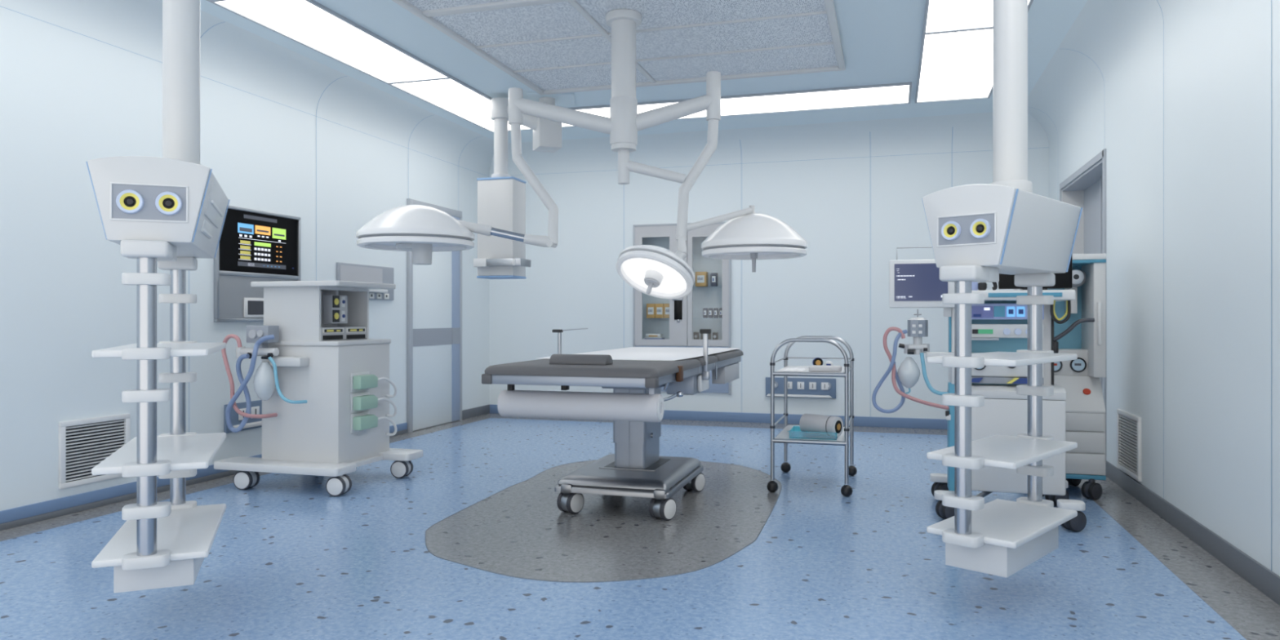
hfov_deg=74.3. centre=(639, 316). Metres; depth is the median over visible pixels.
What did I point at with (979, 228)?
socket
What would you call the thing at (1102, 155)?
trim
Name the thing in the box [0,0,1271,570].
trim
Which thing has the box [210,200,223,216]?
socket
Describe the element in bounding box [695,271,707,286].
carton
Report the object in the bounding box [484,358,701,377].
cushion
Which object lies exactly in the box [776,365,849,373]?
shelf
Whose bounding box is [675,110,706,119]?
recessed light
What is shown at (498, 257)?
pendant
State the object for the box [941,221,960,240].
socket
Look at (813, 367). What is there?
pack
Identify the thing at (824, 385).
socket
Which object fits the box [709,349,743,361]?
cushion
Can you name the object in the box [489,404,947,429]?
baseboard
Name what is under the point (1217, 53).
wall
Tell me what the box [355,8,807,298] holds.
light
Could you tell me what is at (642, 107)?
recessed light
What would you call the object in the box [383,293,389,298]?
socket
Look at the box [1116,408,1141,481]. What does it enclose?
air vent
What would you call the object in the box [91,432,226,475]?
shelf
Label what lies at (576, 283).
wall
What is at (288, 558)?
floor
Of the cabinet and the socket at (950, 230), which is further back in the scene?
the cabinet
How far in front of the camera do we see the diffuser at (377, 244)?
5.14 m
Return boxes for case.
[693,332,699,339]
[700,333,711,339]
[712,332,718,339]
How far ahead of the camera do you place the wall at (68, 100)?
5.18 m
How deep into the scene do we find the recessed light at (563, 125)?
8.32 m
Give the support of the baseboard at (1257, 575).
attached to the wall at (1217, 53)
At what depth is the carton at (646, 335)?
9.16 m
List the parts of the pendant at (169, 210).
edge trim, socket plate, edge trim, edge trim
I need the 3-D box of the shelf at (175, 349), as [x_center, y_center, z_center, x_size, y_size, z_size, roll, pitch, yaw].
[-1.751,0.120,3.131,0.336,0.024,0.777,0,0,-22]
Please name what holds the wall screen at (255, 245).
attached to the wall at (68, 100)
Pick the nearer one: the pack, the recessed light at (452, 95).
the pack
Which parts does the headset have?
plate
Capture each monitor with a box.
[888,246,954,316]
[998,253,1072,289]
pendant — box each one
[85,0,230,593]
[473,233,530,279]
[476,97,525,234]
[522,113,561,152]
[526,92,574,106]
[921,0,1082,577]
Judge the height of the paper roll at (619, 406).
0.132 m
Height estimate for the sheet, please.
0.003 m
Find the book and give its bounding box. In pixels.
[644,337,664,338]
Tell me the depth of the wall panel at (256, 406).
5.96 m
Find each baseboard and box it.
[0,404,489,530]
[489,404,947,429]
[1105,460,1279,605]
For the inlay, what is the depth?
4.36 m
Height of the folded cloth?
0.014 m
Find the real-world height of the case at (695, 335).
0.085 m
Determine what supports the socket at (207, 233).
attached to the pendant at (169, 210)
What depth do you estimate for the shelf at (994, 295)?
4.50 m
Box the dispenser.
[824,360,833,365]
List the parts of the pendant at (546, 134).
swing arm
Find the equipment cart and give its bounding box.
[1013,253,1106,499]
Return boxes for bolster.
[549,354,613,364]
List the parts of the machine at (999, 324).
rail, panel, post, panel, gauge panel, panel, swing lever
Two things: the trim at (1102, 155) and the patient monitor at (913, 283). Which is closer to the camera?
the patient monitor at (913, 283)
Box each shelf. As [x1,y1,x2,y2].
[91,342,226,357]
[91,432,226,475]
[91,503,226,568]
[250,280,395,289]
[775,425,849,440]
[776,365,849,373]
[926,351,1077,366]
[926,434,1077,469]
[926,498,1077,548]
[971,289,1075,301]
[1072,253,1106,259]
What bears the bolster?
on the table
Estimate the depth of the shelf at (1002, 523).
3.24 m
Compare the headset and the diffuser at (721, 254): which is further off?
the diffuser at (721, 254)
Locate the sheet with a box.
[537,346,741,360]
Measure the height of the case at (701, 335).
0.085 m
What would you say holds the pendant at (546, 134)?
hanging from the ceiling
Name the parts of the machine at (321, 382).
knob, rail, foot frame, drawer, drawer, socket plate, socket plate, socket plate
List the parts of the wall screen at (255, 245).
console plate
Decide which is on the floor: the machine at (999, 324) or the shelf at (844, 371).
the machine at (999, 324)
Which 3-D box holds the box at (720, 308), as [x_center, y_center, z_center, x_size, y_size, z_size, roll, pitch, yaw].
[0.862,-0.039,8.958,0.046,0.106,0.050,0,0,17]
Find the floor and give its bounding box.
[0,417,1246,639]
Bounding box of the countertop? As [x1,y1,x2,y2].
[268,338,391,346]
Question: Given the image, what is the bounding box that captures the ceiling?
[200,0,1087,143]
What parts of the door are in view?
panel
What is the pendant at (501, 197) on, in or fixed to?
hanging from the ceiling
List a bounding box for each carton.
[645,333,662,337]
[646,303,655,318]
[655,303,663,318]
[663,303,669,318]
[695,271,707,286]
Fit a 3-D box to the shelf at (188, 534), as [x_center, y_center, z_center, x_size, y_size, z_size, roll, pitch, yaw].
[-1.751,0.797,3.131,0.336,0.024,0.777,0,0,-22]
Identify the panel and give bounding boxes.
[204,181,225,228]
[224,400,262,433]
[336,262,393,300]
[391,0,845,94]
[765,377,835,398]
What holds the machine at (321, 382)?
on the floor
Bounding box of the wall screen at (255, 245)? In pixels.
[213,204,300,321]
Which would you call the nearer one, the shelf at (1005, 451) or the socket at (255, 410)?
the shelf at (1005, 451)
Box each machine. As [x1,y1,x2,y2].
[213,280,422,496]
[871,289,1094,532]
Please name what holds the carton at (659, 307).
on the cabinet
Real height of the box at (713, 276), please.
0.141 m
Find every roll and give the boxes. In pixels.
[497,390,664,422]
[799,413,843,436]
[812,357,822,365]
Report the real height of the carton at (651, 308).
0.157 m
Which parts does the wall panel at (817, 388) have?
rail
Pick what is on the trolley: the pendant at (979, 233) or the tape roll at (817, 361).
the tape roll at (817, 361)
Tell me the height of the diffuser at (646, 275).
0.216 m
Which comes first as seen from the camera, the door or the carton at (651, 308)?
the door
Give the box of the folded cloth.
[777,367,806,371]
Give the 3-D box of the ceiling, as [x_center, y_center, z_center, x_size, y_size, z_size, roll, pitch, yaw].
[-0.286,-1.950,4.243,5.270,0.100,8.970,0,0,17]
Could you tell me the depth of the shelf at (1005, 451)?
3.23 m
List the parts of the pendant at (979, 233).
socket plate, edge trim, edge trim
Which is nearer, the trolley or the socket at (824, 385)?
the trolley
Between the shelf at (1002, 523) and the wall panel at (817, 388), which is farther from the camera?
the wall panel at (817, 388)
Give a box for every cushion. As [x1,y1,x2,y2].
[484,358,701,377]
[692,355,717,365]
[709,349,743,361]
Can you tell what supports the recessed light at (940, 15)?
in the ceiling
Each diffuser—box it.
[376,243,455,246]
[622,257,686,293]
[720,253,786,255]
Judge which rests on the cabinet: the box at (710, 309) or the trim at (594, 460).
the box at (710, 309)
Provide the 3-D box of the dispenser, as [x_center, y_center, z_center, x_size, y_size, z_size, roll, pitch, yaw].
[1.265,0.319,5.653,0.060,0.048,0.062,0,0,17]
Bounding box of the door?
[406,198,462,432]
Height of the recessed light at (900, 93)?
0.020 m
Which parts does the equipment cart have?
panel, gauge panel, drawer, drawer, drawer, trim, shelf trim, post, grab handle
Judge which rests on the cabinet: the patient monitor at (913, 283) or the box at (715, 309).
the box at (715, 309)
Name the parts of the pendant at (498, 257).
edge trim, equipment rail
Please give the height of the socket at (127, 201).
0.077 m
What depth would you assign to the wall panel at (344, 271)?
7.40 m
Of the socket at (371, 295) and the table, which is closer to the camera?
the table
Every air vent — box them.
[58,413,129,488]
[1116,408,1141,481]
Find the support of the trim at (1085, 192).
attached to the wall at (1217, 53)
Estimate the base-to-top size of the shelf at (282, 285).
0.034 m
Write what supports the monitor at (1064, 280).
on the machine at (999, 324)
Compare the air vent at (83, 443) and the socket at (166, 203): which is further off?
the air vent at (83, 443)
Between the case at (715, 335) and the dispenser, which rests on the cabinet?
the case at (715, 335)
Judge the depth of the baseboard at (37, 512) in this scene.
4.85 m
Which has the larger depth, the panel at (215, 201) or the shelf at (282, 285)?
the shelf at (282, 285)
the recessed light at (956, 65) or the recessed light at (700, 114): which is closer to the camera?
the recessed light at (956, 65)
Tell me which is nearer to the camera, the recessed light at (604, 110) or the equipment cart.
the equipment cart
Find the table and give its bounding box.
[481,328,743,520]
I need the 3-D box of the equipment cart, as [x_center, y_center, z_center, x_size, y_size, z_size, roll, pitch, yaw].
[2.643,0.360,5.345,0.456,1.480,0.547,0,0,17]
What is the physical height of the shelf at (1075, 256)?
0.035 m
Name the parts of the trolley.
guard rail, guard rail, tube frame, guard rail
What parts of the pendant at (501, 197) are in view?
edge trim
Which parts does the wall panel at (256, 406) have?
rail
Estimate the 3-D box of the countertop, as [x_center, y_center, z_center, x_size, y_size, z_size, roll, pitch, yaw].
[-2.093,0.170,5.667,0.591,0.031,0.592,0,0,17]
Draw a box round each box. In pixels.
[702,307,707,318]
[708,307,713,318]
[710,272,718,286]
[713,307,718,318]
[719,307,722,318]
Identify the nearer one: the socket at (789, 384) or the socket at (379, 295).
the socket at (379, 295)
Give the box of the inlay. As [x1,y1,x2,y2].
[426,460,781,582]
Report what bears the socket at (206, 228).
attached to the pendant at (169, 210)
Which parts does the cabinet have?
door, door, handle, door, door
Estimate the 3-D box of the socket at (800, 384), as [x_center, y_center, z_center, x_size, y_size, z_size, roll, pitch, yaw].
[1.641,0.703,8.614,0.070,0.075,0.012,0,0,17]
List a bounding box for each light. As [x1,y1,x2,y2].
[209,0,451,84]
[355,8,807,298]
[388,75,532,132]
[561,123,574,127]
[566,104,609,117]
[637,98,690,113]
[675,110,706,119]
[720,81,911,116]
[915,27,992,102]
[922,0,1033,34]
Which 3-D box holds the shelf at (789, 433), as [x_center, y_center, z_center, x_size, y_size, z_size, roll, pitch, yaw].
[1.149,0.768,5.574,0.427,0.006,0.700,0,0,17]
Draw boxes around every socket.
[115,189,143,213]
[155,191,182,215]
[200,218,213,239]
[203,228,212,238]
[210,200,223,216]
[238,408,245,420]
[250,406,259,414]
[368,293,373,298]
[376,293,382,298]
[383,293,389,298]
[787,382,792,389]
[797,382,804,389]
[808,382,816,389]
[821,382,828,390]
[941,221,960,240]
[969,218,991,238]
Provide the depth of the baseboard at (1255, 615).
4.23 m
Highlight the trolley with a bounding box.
[766,335,857,496]
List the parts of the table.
arm post, rod, rail frame, hand lever, arm post, rail frame, rail frame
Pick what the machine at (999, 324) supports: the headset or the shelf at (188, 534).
the headset
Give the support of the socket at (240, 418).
attached to the wall panel at (256, 406)
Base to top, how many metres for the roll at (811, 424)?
0.130 m
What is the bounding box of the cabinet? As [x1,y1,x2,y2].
[632,222,730,395]
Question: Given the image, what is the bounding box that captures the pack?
[808,364,842,372]
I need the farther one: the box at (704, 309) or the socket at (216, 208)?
the box at (704, 309)
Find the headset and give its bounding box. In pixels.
[971,281,997,290]
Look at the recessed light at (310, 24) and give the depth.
5.71 m
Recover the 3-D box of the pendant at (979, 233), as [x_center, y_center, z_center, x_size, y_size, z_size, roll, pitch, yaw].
[1.421,-0.485,3.289,0.348,2.829,0.825,0,0,44]
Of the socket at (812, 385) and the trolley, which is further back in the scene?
the socket at (812, 385)
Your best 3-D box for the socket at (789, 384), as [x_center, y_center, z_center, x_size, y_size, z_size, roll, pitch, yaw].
[1.526,0.703,8.648,0.070,0.075,0.012,0,0,17]
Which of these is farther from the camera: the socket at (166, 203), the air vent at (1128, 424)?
the air vent at (1128, 424)
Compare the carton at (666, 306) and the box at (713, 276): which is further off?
the carton at (666, 306)
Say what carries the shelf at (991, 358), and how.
attached to the pendant at (979, 233)
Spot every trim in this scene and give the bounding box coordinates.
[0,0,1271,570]
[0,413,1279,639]
[425,459,781,582]
[1059,148,1106,413]
[1062,159,1102,386]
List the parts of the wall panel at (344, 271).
panel, rail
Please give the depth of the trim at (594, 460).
3.77 m
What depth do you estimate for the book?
9.15 m
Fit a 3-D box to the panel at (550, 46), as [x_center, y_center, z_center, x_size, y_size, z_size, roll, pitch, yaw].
[-0.097,-1.880,5.196,2.490,0.040,3.205,0,0,17]
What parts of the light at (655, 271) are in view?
handle, dome arm, arm, stem, handle, link arm, arm, dome arm, handle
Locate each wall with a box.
[0,0,493,511]
[488,112,1048,419]
[1027,0,1279,576]
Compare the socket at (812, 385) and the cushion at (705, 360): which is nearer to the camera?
the cushion at (705, 360)
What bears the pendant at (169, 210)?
hanging from the ceiling
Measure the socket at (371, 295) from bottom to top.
0.050 m

